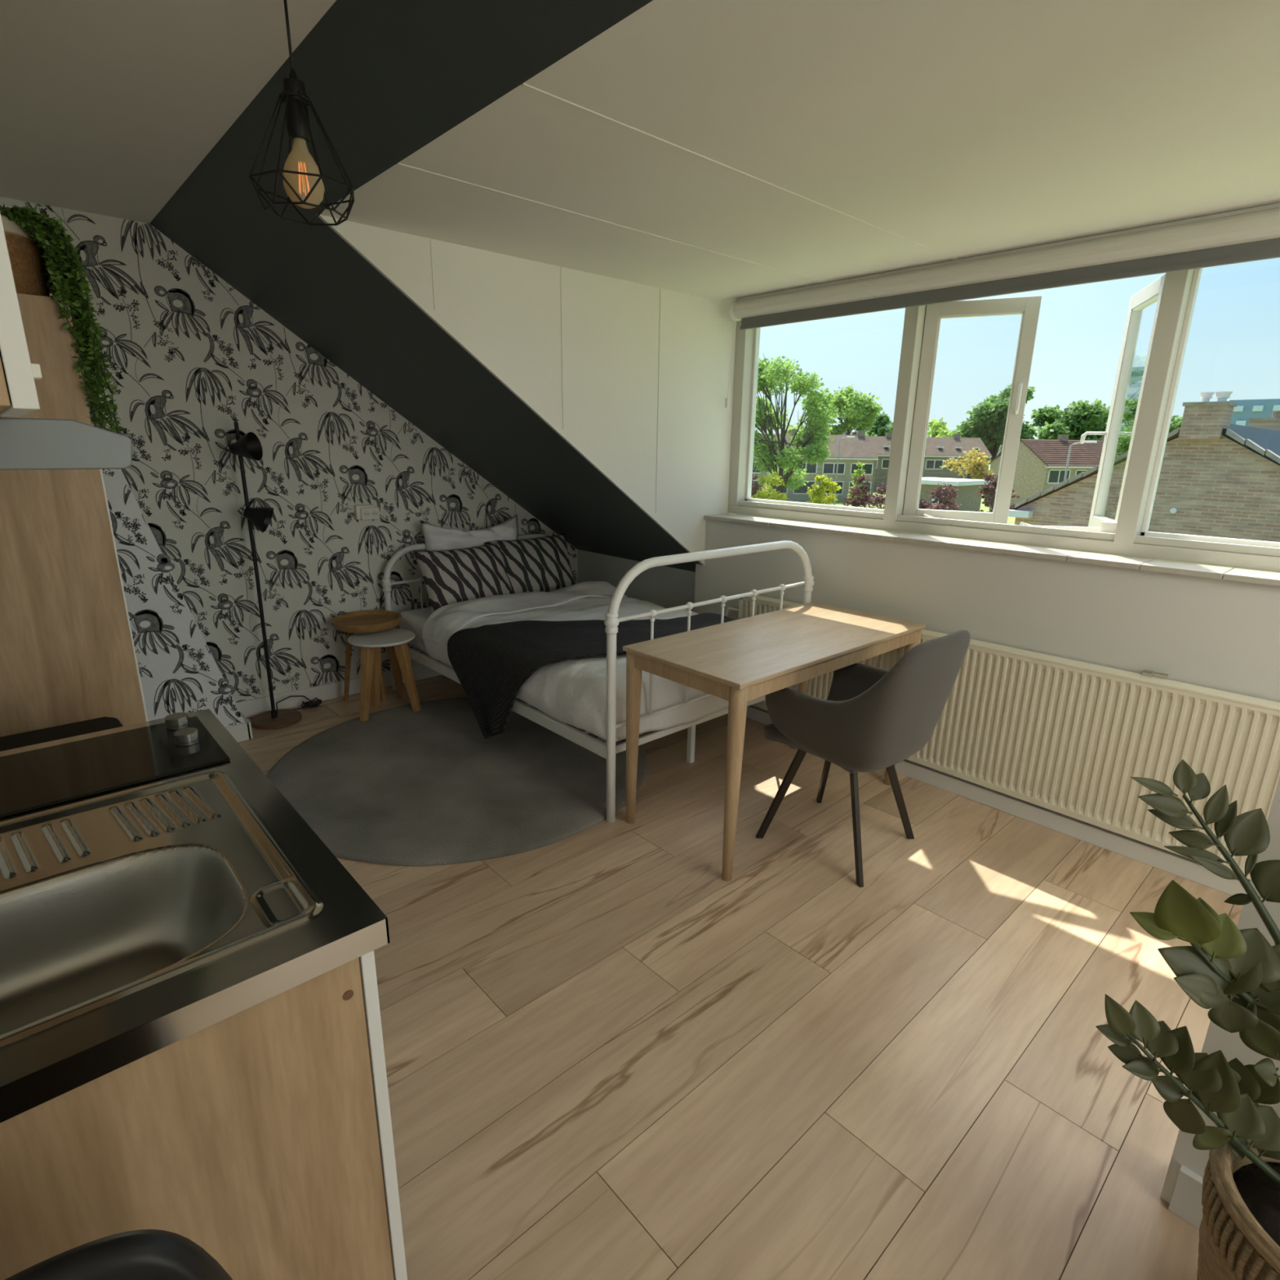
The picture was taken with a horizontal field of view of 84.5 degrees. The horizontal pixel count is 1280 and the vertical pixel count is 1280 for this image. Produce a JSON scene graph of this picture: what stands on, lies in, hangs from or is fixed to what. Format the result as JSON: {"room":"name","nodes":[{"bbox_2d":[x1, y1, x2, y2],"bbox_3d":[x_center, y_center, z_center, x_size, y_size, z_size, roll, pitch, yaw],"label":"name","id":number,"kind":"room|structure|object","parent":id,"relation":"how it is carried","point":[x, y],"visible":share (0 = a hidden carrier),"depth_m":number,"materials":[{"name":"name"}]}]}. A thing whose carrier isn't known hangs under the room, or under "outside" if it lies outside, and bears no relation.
{"room":"studio apartment","nodes":[
{"label":"studio apartment","id":0,"kind":"room"},
{"bbox_2d":[0,0,336,223],"bbox_3d":[-0.235,-1.095,0.217,1.205,0.120,7.481,-13,21,-41],"label":"ceiling","id":1,"kind":"structure","parent":0,"point":[108,108],"depth_m":1.95,"materials":[{"name":"white paint"}]},
{"bbox_2d":[248,0,355,225],"bbox_3d":[-0.734,-1.160,1.498,0.204,0.457,0.204,-5,17,-19],"label":"pendant lamp","id":2,"kind":"object","parent":1,"relation":"hanging from","point":[296,116],"visible":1,"depth_m":1.50,"materials":[{"name":"black metal"}]},
{"bbox_2d":[282,68,311,142],"bbox_3d":[-0.734,-1.141,1.504,0.049,0.130,0.049,-13,21,-41],"label":"socket","id":3,"kind":"object","parent":2,"relation":"attached to","point":[294,92],"depth_m":1.49,"materials":[{"name":"black plastic"}]},
{"bbox_2d":[93,416,244,727],"bbox_3d":[-2.515,-0.917,2.995,1.123,3.084,0.342,-13,21,-41],"label":"wall","id":4,"kind":"structure","parent":0,"point":[179,673],"depth_m":3.28,"materials":[{"name":"paper"}]},
{"bbox_2d":[0,196,577,702],"bbox_3d":[-1.791,-0.899,3.996,3.750,2.533,0.101,-13,21,-41],"label":"wall","id":5,"kind":"structure","parent":0,"point":[191,357],"depth_m":3.74,"materials":[{"name":"paper"}]},
{"bbox_2d":[225,663,447,742],"bbox_3d":[-1.647,0.320,4.172,3.480,0.095,0.353,-13,21,-41],"label":"baseboard","id":6,"kind":"structure","parent":5,"relation":"attached to","point":[252,707],"depth_m":4.09,"materials":[{"name":"white wood"}]},
{"bbox_2d":[354,504,379,519],"bbox_3d":[-1.595,-0.747,4.120,0.130,0.084,0.052,-13,21,-41],"label":"wall outlet","id":7,"kind":"object","parent":5,"relation":"attached to","point":[362,512],"visible":1,"depth_m":4.10,"materials":[{"name":"white plastic"}]},
{"bbox_2d":[363,510,377,517],"bbox_3d":[-1.571,-0.737,4.112,0.086,0.037,0.004,-13,21,-41],"label":"socket","id":8,"kind":"object","parent":7,"relation":"attached to","point":[366,513],"depth_m":4.11,"materials":[{"name":"white plastic"}]},
{"bbox_2d":[149,0,702,572],"bbox_3d":[1.121,-0.568,1.654,2.495,1.867,7.481,-13,21,-41],"label":"beam","id":9,"kind":"structure","parent":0,"point":[384,80],"depth_m":2.67,"materials":[{"name":"grey paint"}]},
{"bbox_2d":[315,214,737,564],"bbox_3d":[-0.304,-0.920,3.392,2.246,1.584,0.018,-13,21,-41],"label":"wall","id":10,"kind":"structure","parent":0,"point":[633,376],"depth_m":3.40,"materials":[{"name":"white paint"}]},
{"bbox_2d":[577,549,695,611],"bbox_3d":[-0.020,-0.235,4.943,0.120,0.800,1.411,-13,21,-41],"label":"wall","id":11,"kind":"structure","parent":0,"point":[666,587],"depth_m":4.76,"materials":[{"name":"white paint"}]},
{"bbox_2d":[237,674,1243,1279],"bbox_3d":[0.539,1.099,1.748,3.900,0.040,7.841,-13,21,-41],"label":"floor","id":12,"kind":"structure","parent":0,"point":[609,1055],"depth_m":1.85,"materials":[{"name":"laminate"}]},
{"bbox_2d":[0,716,123,751],"bbox_3d":[-1.434,0.643,1.746,0.400,0.782,0.350,-13,21,-41],"label":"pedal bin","id":13,"kind":"object","parent":12,"relation":"on","point":[74,729],"visible":0.08,"depth_m":1.76,"materials":[{"name":"black"}]},
{"bbox_2d":[0,293,147,737],"bbox_3d":[-1.803,0.022,2.017,0.546,1.822,0.580,-13,21,-41],"label":"wood panel","id":14,"kind":"object","parent":12,"relation":"on","point":[68,655],"visible":0.46,"depth_m":1.83,"materials":[{"name":"brown wood"}]},
{"bbox_2d":[0,214,49,296],"bbox_3d":[-1.597,-0.923,1.709,0.268,0.167,0.268,-13,21,-41],"label":"basket","id":15,"kind":"object","parent":14,"relation":"on","point":[31,276],"depth_m":1.69,"materials":[{"name":"brown wicker"}]},
{"bbox_2d":[0,204,125,433],"bbox_3d":[-1.554,-0.779,1.755,0.344,0.530,0.319,-13,21,-41],"label":"trailing plant","id":16,"kind":"object","parent":14,"relation":"on","point":[42,257],"visible":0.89,"depth_m":1.72,"materials":[{"name":"green plant"}]},
{"bbox_2d":[4,1229,232,1279],"bbox_3d":[-0.362,0.947,0.505,0.380,0.895,0.410,-13,21,-41],"label":"chair","id":17,"kind":"object","parent":12,"relation":"on","point":[140,1254],"visible":1,"depth_m":0.56,"materials":[{"name":"black plastic"}]},
{"bbox_2d":[0,950,407,1279],"bbox_3d":[-0.910,0.762,1.236,0.602,0.842,1.002,-13,21,-41],"label":"base cabinet","id":18,"kind":"object","parent":12,"relation":"on","point":[260,1137],"visible":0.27,"depth_m":0.88,"materials":[{"name":"brown wood"}]},
{"bbox_2d":[0,708,390,1123],"bbox_3d":[-0.904,0.385,1.131,0.602,0.145,1.013,-13,21,-41],"label":"countertop","id":19,"kind":"structure","parent":18,"relation":"on","point":[136,920],"depth_m":1.03,"materials":[{"name":"silver metal"}]},
{"bbox_2d":[0,712,230,817],"bbox_3d":[-1.105,0.240,1.335,0.518,0.028,0.298,-13,21,-41],"label":"cooktop","id":20,"kind":"object","parent":19,"relation":"in","point":[40,778],"visible":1,"depth_m":1.37,"materials":[{"name":"black glass"}]},
{"bbox_2d":[225,422,321,729],"bbox_3d":[-1.931,-0.324,3.717,0.408,1.572,0.273,-13,21,-41],"label":"floor lamp","id":21,"kind":"object","parent":12,"relation":"on","point":[248,446],"visible":0.99,"depth_m":3.64,"materials":[{"name":"black metal"}]},
{"bbox_2d":[307,700,318,707],"bbox_3d":[-1.890,0.373,4.074,0.055,0.031,0.025,-13,21,-41],"label":"switch","id":22,"kind":"object","parent":21,"relation":"attached to","point":[313,704],"depth_m":4.06,"materials":[{"name":"black plastic"}]},
{"bbox_2d":[331,609,401,702],"bbox_3d":[-1.572,0.120,4.114,0.380,0.518,0.380,-13,21,-41],"label":"tray table","id":23,"kind":"object","parent":12,"relation":"on","point":[373,620],"visible":0.98,"depth_m":4.10,"materials":[{"name":"brown wood"}]},
{"bbox_2d":[331,609,401,633],"bbox_3d":[-1.568,-0.104,4.052,0.380,0.054,0.380,-13,21,-41],"label":"tray","id":24,"kind":"object","parent":23,"relation":"on","point":[373,620],"depth_m":4.05,"materials":[{"name":"brown wood"}]},
{"bbox_2d":[347,628,421,721],"bbox_3d":[-1.456,0.194,3.991,0.380,0.441,0.357,-13,21,-41],"label":"stool","id":25,"kind":"object","parent":12,"relation":"on","point":[396,640],"visible":0.95,"depth_m":3.94,"materials":[{"name":"white"}]},
{"bbox_2d":[266,697,647,866],"bbox_3d":[-0.850,0.580,3.426,1.770,0.016,1.770,-13,21,-41],"label":"round rug","id":26,"kind":"object","parent":12,"relation":"on","point":[401,785],"visible":0.73,"depth_m":3.15,"materials":[{"name":"grey carpet"}]},
{"bbox_2d":[382,533,813,822],"bbox_3d":[-0.341,-0.098,3.926,1.337,1.072,2.147,-13,21,-41],"label":"bed","id":27,"kind":"object","parent":12,"relation":"on","point":[607,749],"visible":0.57,"depth_m":3.02,"materials":[{"name":"white metal"}]},
{"bbox_2d":[419,514,518,550],"bbox_3d":[-1.049,-0.551,4.504,0.684,0.463,0.265,-13,21,-42],"label":"pillow","id":28,"kind":"object","parent":27,"relation":"on","point":[437,538],"visible":0.42,"depth_m":4.38,"materials":[{"name":"white fabric"}]},
{"bbox_2d":[399,607,626,741],"bbox_3d":[-0.345,0.027,3.963,1.221,0.199,2.026,-13,21,-41],"label":"mattress","id":29,"kind":"object","parent":27,"relation":"on","point":[413,620],"visible":0.08,"depth_m":4.14,"materials":[{"name":"white fabric"}]},
{"bbox_2d":[413,542,513,613],"bbox_3d":[-1.043,-0.376,4.255,0.247,0.366,0.605,14,20,40],"label":"cushion","id":30,"kind":"object","parent":29,"relation":"on","point":[450,576],"visible":0.85,"depth_m":4.15,"materials":[{"name":"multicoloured fabric"}]},
{"bbox_2d":[484,533,575,593],"bbox_3d":[-0.710,-0.486,4.652,0.622,0.376,0.247,-12,20,-38],"label":"cushion","id":31,"kind":"object","parent":29,"relation":"on","point":[541,564],"visible":0.73,"depth_m":4.59,"materials":[{"name":"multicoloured fabric"}]},
{"bbox_2d":[422,581,728,742],"bbox_3d":[-0.197,0.019,3.769,1.314,0.352,1.617,-13,21,-41],"label":"duvet","id":32,"kind":"object","parent":29,"relation":"on","point":[572,691],"visible":0.54,"depth_m":3.17,"materials":[{"name":"white fabric"}]},
{"bbox_2d":[447,613,733,738],"bbox_3d":[-0.094,0.208,3.514,1.703,0.555,0.692,-2,16,-11],"label":"throw blanket","id":33,"kind":"object","parent":32,"relation":"on","point":[491,663],"visible":0.73,"depth_m":3.39,"materials":[{"name":"black fabric"}]},
{"bbox_2d":[622,601,925,881],"bbox_3d":[0.593,0.339,3.013,1.268,0.752,0.587,-13,21,-41],"label":"dining table","id":34,"kind":"object","parent":12,"relation":"on","point":[740,661],"visible":0.94,"depth_m":2.71,"materials":[{"name":"brown wood"}]},
{"bbox_2d":[755,629,970,887],"bbox_3d":[0.819,0.363,2.643,0.550,0.907,0.594,-13,21,-41],"label":"armchair","id":35,"kind":"object","parent":12,"relation":"on","point":[871,718],"visible":0.98,"depth_m":2.43,"materials":[{"name":"grey fabric"}]},
{"bbox_2d":[1095,759,1279,1279],"bbox_3d":[0.973,0.753,1.078,0.393,1.001,0.564,-13,21,-41],"label":"potted plant","id":36,"kind":"object","parent":12,"relation":"on","point":[1233,972],"visible":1,"depth_m":1.08,"materials":[{"name":"green plant"}]},
{"bbox_2d":[320,0,1279,302],"bbox_3d":[1.768,-1.143,1.108,2.419,0.162,6.075,-13,21,-41],"label":"ceiling","id":37,"kind":"structure","parent":0,"point":[727,151],"depth_m":1.79,"materials":[{"name":"white paint"}]},
{"bbox_2d":[693,519,1279,702],"bbox_3d":[2.440,0.420,2.198,0.190,1.085,6.070,-13,21,-41],"label":"wall","id":38,"kind":"structure","parent":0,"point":[1221,634],"depth_m":2.85,"materials":[{"name":"white paint"}]},
{"bbox_2d":[703,513,1279,586],"bbox_3d":[2.133,-0.207,2.372,0.210,0.021,5.037,-13,21,-41],"label":"sill","id":39,"kind":"structure","parent":38,"relation":"attached to","point":[1198,570],"depth_m":2.86,"materials":[{"name":"tile"}]},
{"bbox_2d":[746,705,1249,895],"bbox_3d":[1.936,0.799,2.671,0.070,0.085,4.860,-13,21,-41],"label":"baseboard","id":40,"kind":"structure","parent":38,"relation":"attached to","point":[1186,868],"depth_m":2.84,"materials":[{"name":"white wood"}]},
{"bbox_2d":[724,595,1279,879],"bbox_3d":[1.334,0.308,3.205,0.076,0.727,2.543,-13,21,-41],"label":"radiator","id":41,"kind":"object","parent":38,"relation":"attached to","point":[1068,737],"visible":0.48,"depth_m":2.72,"materials":[{"name":"beige metal"}]},
{"bbox_2d":[737,595,1279,711],"bbox_3d":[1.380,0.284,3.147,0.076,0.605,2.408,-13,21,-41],"label":"grille","id":42,"kind":"object","parent":41,"relation":"attached to","point":[991,677],"depth_m":2.81,"materials":[{"name":"beige metal"}]},
{"bbox_2d":[727,257,1279,572],"bbox_3d":[2.175,-0.795,2.492,0.208,1.140,4.750,-13,21,-41],"label":"window","id":43,"kind":"structure","parent":38,"relation":"attached to","point":[1131,537],"depth_m":2.91,"materials":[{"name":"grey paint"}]},
{"bbox_2d":[902,295,1041,525],"bbox_3d":[1.487,-1.020,3.206,0.462,0.988,0.187,8,17,25],"label":"window","id":44,"kind":"structure","parent":43,"relation":"attached to","point":[1028,307],"depth_m":3.23,"materials":[{"name":"grey paint"}]},
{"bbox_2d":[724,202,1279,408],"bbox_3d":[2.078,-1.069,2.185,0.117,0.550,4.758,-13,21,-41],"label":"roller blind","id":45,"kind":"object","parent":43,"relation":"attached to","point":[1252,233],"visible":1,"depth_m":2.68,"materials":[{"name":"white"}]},
{"bbox_2d":[1019,274,1165,533],"bbox_3d":[1.868,-0.939,2.951,0.349,0.978,0.462,6,16,19],"label":"window","id":46,"kind":"structure","parent":43,"relation":"attached to","point":[1149,295],"depth_m":3.01,"materials":[{"name":"grey paint"}]},
{"bbox_2d":[1160,776,1279,1229],"bbox_3d":[2.216,0.409,0.051,0.117,2.252,3.223,-13,21,-41],"label":"wall","id":47,"kind":"structure","parent":0,"point":[1217,1038],"depth_m":1.36,"materials":[{"name":"white paint"}]},
{"bbox_3d":[-2.251,-13.577,71.286,6.000,0.030,150.000,-13,21,-41],"label":"path","id":48,"kind":"object","parent":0,"visible":0},
{"bbox_2d":[847,462,867,502],"bbox_3d":[15.029,-9.685,48.749,1.370,5.145,1.439,7,17,22],"label":"shrub","id":49,"kind":"object","parent":48,"relation":"on","point":[858,471],"visible":0.35,"depth_m":48.17,"materials":[{"name":"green plant"}]},
{"bbox_3d":[-0.649,0.225,0.213,0.120,2.433,7.481,-13,21,-41],"label":"wall","id":50,"kind":"structure","parent":0,"visible":0},
{"bbox_2d":[0,213,42,417],"bbox_3d":[-0.777,-0.560,0.549,0.354,0.719,0.399,-13,21,-41],"label":"upper cabinet","id":51,"kind":"object","parent":50,"relation":"attached to","point":[18,392],"visible":1,"depth_m":0.60,"materials":[{"name":"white wood"}]},
{"bbox_2d":[0,417,132,470],"bbox_3d":[-1.080,-0.643,0.957,0.463,0.786,0.600,-13,21,-41],"label":"extractor hood","id":52,"kind":"object","parent":50,"relation":"attached to","point":[25,443],"visible":1,"depth_m":0.94,"materials":[{"name":"grey metal"}]},
{"label":"outside","id":53,"kind":"structure","parent":0,"visible":0},
{"bbox_2d":[732,464,1015,524],"bbox_3d":[66.156,-58.136,235.481,416.000,0.200,390.000,-13,21,-41],"label":"lawn","id":54,"kind":"structure","parent":53,"point":[1011,520],"depth_m":76.95,"materials":[{"name":"green plant"}]},
{"bbox_2d":[751,473,763,498],"bbox_3d":[7.068,-8.653,45.638,2.274,4.588,3.025,-3,16,-13],"label":"shrub","id":55,"kind":"object","parent":54,"relation":"on","point":[753,491],"visible":0.16,"depth_m":44.59,"materials":[{"name":"brown plant"}]},
{"bbox_2d":[751,471,789,501],"bbox_3d":[7.356,-7.310,40.613,1.907,4.706,2.673,9,17,26],"label":"shrub","id":56,"kind":"object","parent":54,"relation":"on","point":[764,494],"visible":0.45,"depth_m":40.20,"materials":[{"name":"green plant"}]},
{"bbox_2d":[786,423,802,434],"bbox_3d":[27.641,-32.146,120.978,11.097,10.029,11.150,-13,21,-41],"label":"tree","id":57,"kind":"object","parent":54,"relation":"on","point":[788,432],"visible":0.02,"depth_m":119.69,"materials":[{"name":"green plant"}]},
{"bbox_2d":[752,354,839,494],"bbox_3d":[8.633,-11.760,44.315,7.171,11.330,6.707,1,16,2],"label":"tree","id":58,"kind":"object","parent":54,"relation":"on","point":[770,375],"visible":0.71,"depth_m":42.86,"materials":[{"name":"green plant"}]},
{"bbox_2d":[751,429,878,502],"bbox_3d":[18.854,-20.959,84.112,17.899,8.000,17.214,-13,21,-41],"label":"house","id":59,"kind":"structure","parent":54,"relation":"on","point":[860,448],"depth_m":80.75,"materials":[{"name":"brick"}]},
{"bbox_2d":[806,474,841,504],"bbox_3d":[9.948,-6.758,38.831,1.874,4.677,1.768,-2,16,-9],"label":"shrub","id":60,"kind":"object","parent":54,"relation":"on","point":[815,493],"visible":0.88,"depth_m":38.06,"materials":[{"name":"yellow plant"}]},
{"bbox_2d":[833,435,854,505],"bbox_3d":[17.997,-14.419,62.453,0.260,7.000,1.485,-13,21,-41],"label":"street lamp","id":61,"kind":"object","parent":54,"relation":"on","point":[847,436],"visible":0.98,"depth_m":62.50,"materials":[{"name":"grey metal"}]},
{"bbox_2d":[822,385,883,435],"bbox_3d":[26.768,-26.227,92.438,9.547,13.917,9.343,-13,21,-41],"label":"tree","id":62,"kind":"object","parent":54,"relation":"on","point":[855,411],"visible":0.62,"depth_m":89.16,"materials":[{"name":"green plant"}]},
{"bbox_2d":[842,474,886,509],"bbox_3d":[10.915,-5.483,33.934,2.380,4.878,1.864,6,16,18],"label":"shrub","id":63,"kind":"object","parent":54,"relation":"on","point":[879,500],"visible":0.48,"depth_m":33.34,"materials":[{"name":"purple plant"}]},
{"bbox_2d":[864,422,893,431],"bbox_3d":[58.102,-45.100,166.253,12.400,11.600,9.000,-13,21,-41],"label":"office building","id":64,"kind":"structure","parent":54,"relation":"on","point":[886,425],"depth_m":158.87,"materials":[{"name":"grey"}]},
{"bbox_2d":[865,410,893,436],"bbox_3d":[38.679,-30.767,113.346,7.786,11.798,6.884,-13,21,-41],"label":"tree","id":65,"kind":"object","parent":54,"relation":"on","point":[882,420],"visible":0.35,"depth_m":111.25,"materials":[{"name":"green plant"}]},
{"bbox_2d":[851,431,991,491],"bbox_3d":[38.732,-26.327,104.117,22.411,8.200,21.168,-13,21,-41],"label":"house","id":66,"kind":"structure","parent":54,"relation":"on","point":[938,450],"depth_m":100.79,"materials":[{"name":"brown brick"}]},
{"bbox_2d":[927,417,951,437],"bbox_3d":[50.200,-32.227,120.284,11.067,11.234,12.289,-13,21,-41],"label":"tree","id":67,"kind":"object","parent":54,"relation":"on","point":[940,429],"visible":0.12,"depth_m":119.83,"materials":[{"name":"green plant"}]},
{"bbox_2d":[918,483,962,511],"bbox_3d":[12.747,-4.495,30.942,2.530,4.635,2.295,-13,21,-41],"label":"shrub","id":68,"kind":"object","parent":54,"relation":"on","point":[942,493],"visible":0.37,"depth_m":30.28,"materials":[{"name":"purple plant"}]},
{"bbox_2d":[919,477,989,511],"bbox_3d":[26.942,-12.666,63.275,6.500,3.450,5.800,-13,21,-41],"label":"garden shed","id":69,"kind":"object","parent":54,"relation":"on","point":[968,497],"visible":0.36,"depth_m":61.22,"materials":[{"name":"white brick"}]},
{"bbox_2d":[942,428,991,459],"bbox_3d":[52.556,-30.365,115.084,7.880,10.508,8.920,-13,21,-41],"label":"tree","id":70,"kind":"object","parent":54,"relation":"on","point":[951,433],"visible":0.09,"depth_m":112.93,"materials":[{"name":"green plant"}]},
{"bbox_2d":[940,448,994,479],"bbox_3d":[31.341,-15.139,67.273,4.633,6.199,4.126,-2,16,-10],"label":"shrub","id":71,"kind":"object","parent":54,"relation":"on","point":[976,464],"visible":0.9,"depth_m":65.90,"materials":[{"name":"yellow plant"}]},
{"bbox_2d":[955,384,1038,461],"bbox_3d":[57.763,-32.986,113.947,15.436,16.324,12.152,-13,21,-41],"label":"tree","id":72,"kind":"object","parent":54,"relation":"on","point":[990,420],"visible":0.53,"depth_m":110.45,"materials":[{"name":"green plant"}]},
{"bbox_2d":[974,474,1020,512],"bbox_3d":[28.540,-11.200,56.490,3.134,4.315,3.186,-13,21,-41],"label":"shrub","id":73,"kind":"object","parent":54,"relation":"on","point":[988,490],"visible":0.58,"depth_m":56.14,"materials":[{"name":"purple plant"}]},
{"bbox_2d":[984,434,1121,506],"bbox_3d":[47.506,-18.100,76.010,19.055,7.700,14.829,-13,21,-41],"label":"house","id":74,"kind":"structure","parent":54,"relation":"on","point":[1041,464],"depth_m":72.22,"materials":[{"name":"brick"}]},
{"bbox_2d":[1063,442,1079,480],"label":"street lamp","id":75,"kind":"object","parent":54,"relation":"on","point":[1068,462],"depth_m":45.25,"materials":[{"name":"grey metal"}]},
{"bbox_2d":[1029,398,1120,440],"bbox_3d":[62.137,-27.728,101.534,14.900,12.987,11.902,-13,21,-41],"label":"tree","id":76,"kind":"object","parent":54,"relation":"on","point":[1085,417],"visible":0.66,"depth_m":97.69,"materials":[{"name":"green plant"}]},
{"bbox_2d":[1084,440,1097,442],"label":"street lamp","id":77,"kind":"object","parent":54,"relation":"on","point":[1084,441],"depth_m":44.10,"materials":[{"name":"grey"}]},
{"bbox_2d":[1121,422,1132,440],"bbox_3d":[74.081,-27.274,103.261,9.381,11.545,10.035,-13,21,-41],"label":"tree","id":78,"kind":"object","parent":54,"relation":"on","point":[1127,424],"visible":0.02,"depth_m":102.87,"materials":[{"name":"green plant"}]},
{"bbox_2d":[1119,355,1146,439],"bbox_3d":[145.631,-65.228,205.195,11.300,32.100,6.100,-13,21,-41],"label":"tower block","id":79,"kind":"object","parent":54,"relation":"on","point":[1136,375],"visible":0.23,"depth_m":200.44,"materials":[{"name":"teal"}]},
{"bbox_2d":[992,391,1279,542],"bbox_3d":[13.798,-1.827,16.681,9.250,7.180,7.215,-13,21,-41],"label":"house","id":80,"kind":"structure","parent":54,"relation":"on","point":[1219,477],"depth_m":13.27,"materials":[{"name":"brown brick"}]},
{"bbox_2d":[1200,391,1214,401],"bbox_3d":[10.591,-4.531,13.176,0.221,0.185,0.216,-13,21,-41],"label":"chimney pot","id":81,"kind":"object","parent":80,"relation":"on","point":[1206,396],"depth_m":13.11,"materials":[{"name":"white ceramic"}]},
{"bbox_2d":[1214,391,1232,401],"bbox_3d":[10.756,-4.480,13.002,0.260,0.185,0.254,-13,21,-41],"label":"chimney pot","id":82,"kind":"object","parent":80,"relation":"on","point":[1221,396],"depth_m":12.94,"materials":[{"name":"white ceramic"}]},
{"bbox_2d":[1115,396,1182,456],"bbox_3d":[45.868,-16.401,63.639,7.383,11.016,6.210,-13,21,-41],"label":"tree","id":83,"kind":"object","parent":54,"relation":"on","point":[1122,446],"visible":0.23,"depth_m":63.10,"materials":[{"name":"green plant"}]},
{"bbox_2d":[1229,398,1279,426],"bbox_3d":[121.605,-30.147,110.161,14.400,14.800,47.100,-13,21,-41],"label":"apartment block","id":84,"kind":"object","parent":54,"relation":"on","point":[1250,408],"visible":0.17,"depth_m":118.52,"materials":[{"name":"blue"}]},
{"bbox_2d":[1246,411,1279,431],"bbox_3d":[27.099,-3.226,21.815,14.400,7.520,13.930,-13,21,-41],"label":"house","id":85,"kind":"structure","parent":54,"relation":"on","point":[1273,423],"depth_m":24.68,"materials":[{"name":"brown brick"}]},
{"bbox_2d":[1271,411,1279,417],"bbox_3d":[22.371,-7.906,24.746,0.320,0.220,0.320,-13,21,-41],"label":"chimney pot","id":86,"kind":"object","parent":85,"relation":"on","point":[1275,414],"depth_m":24.67,"materials":[{"name":"brick"}]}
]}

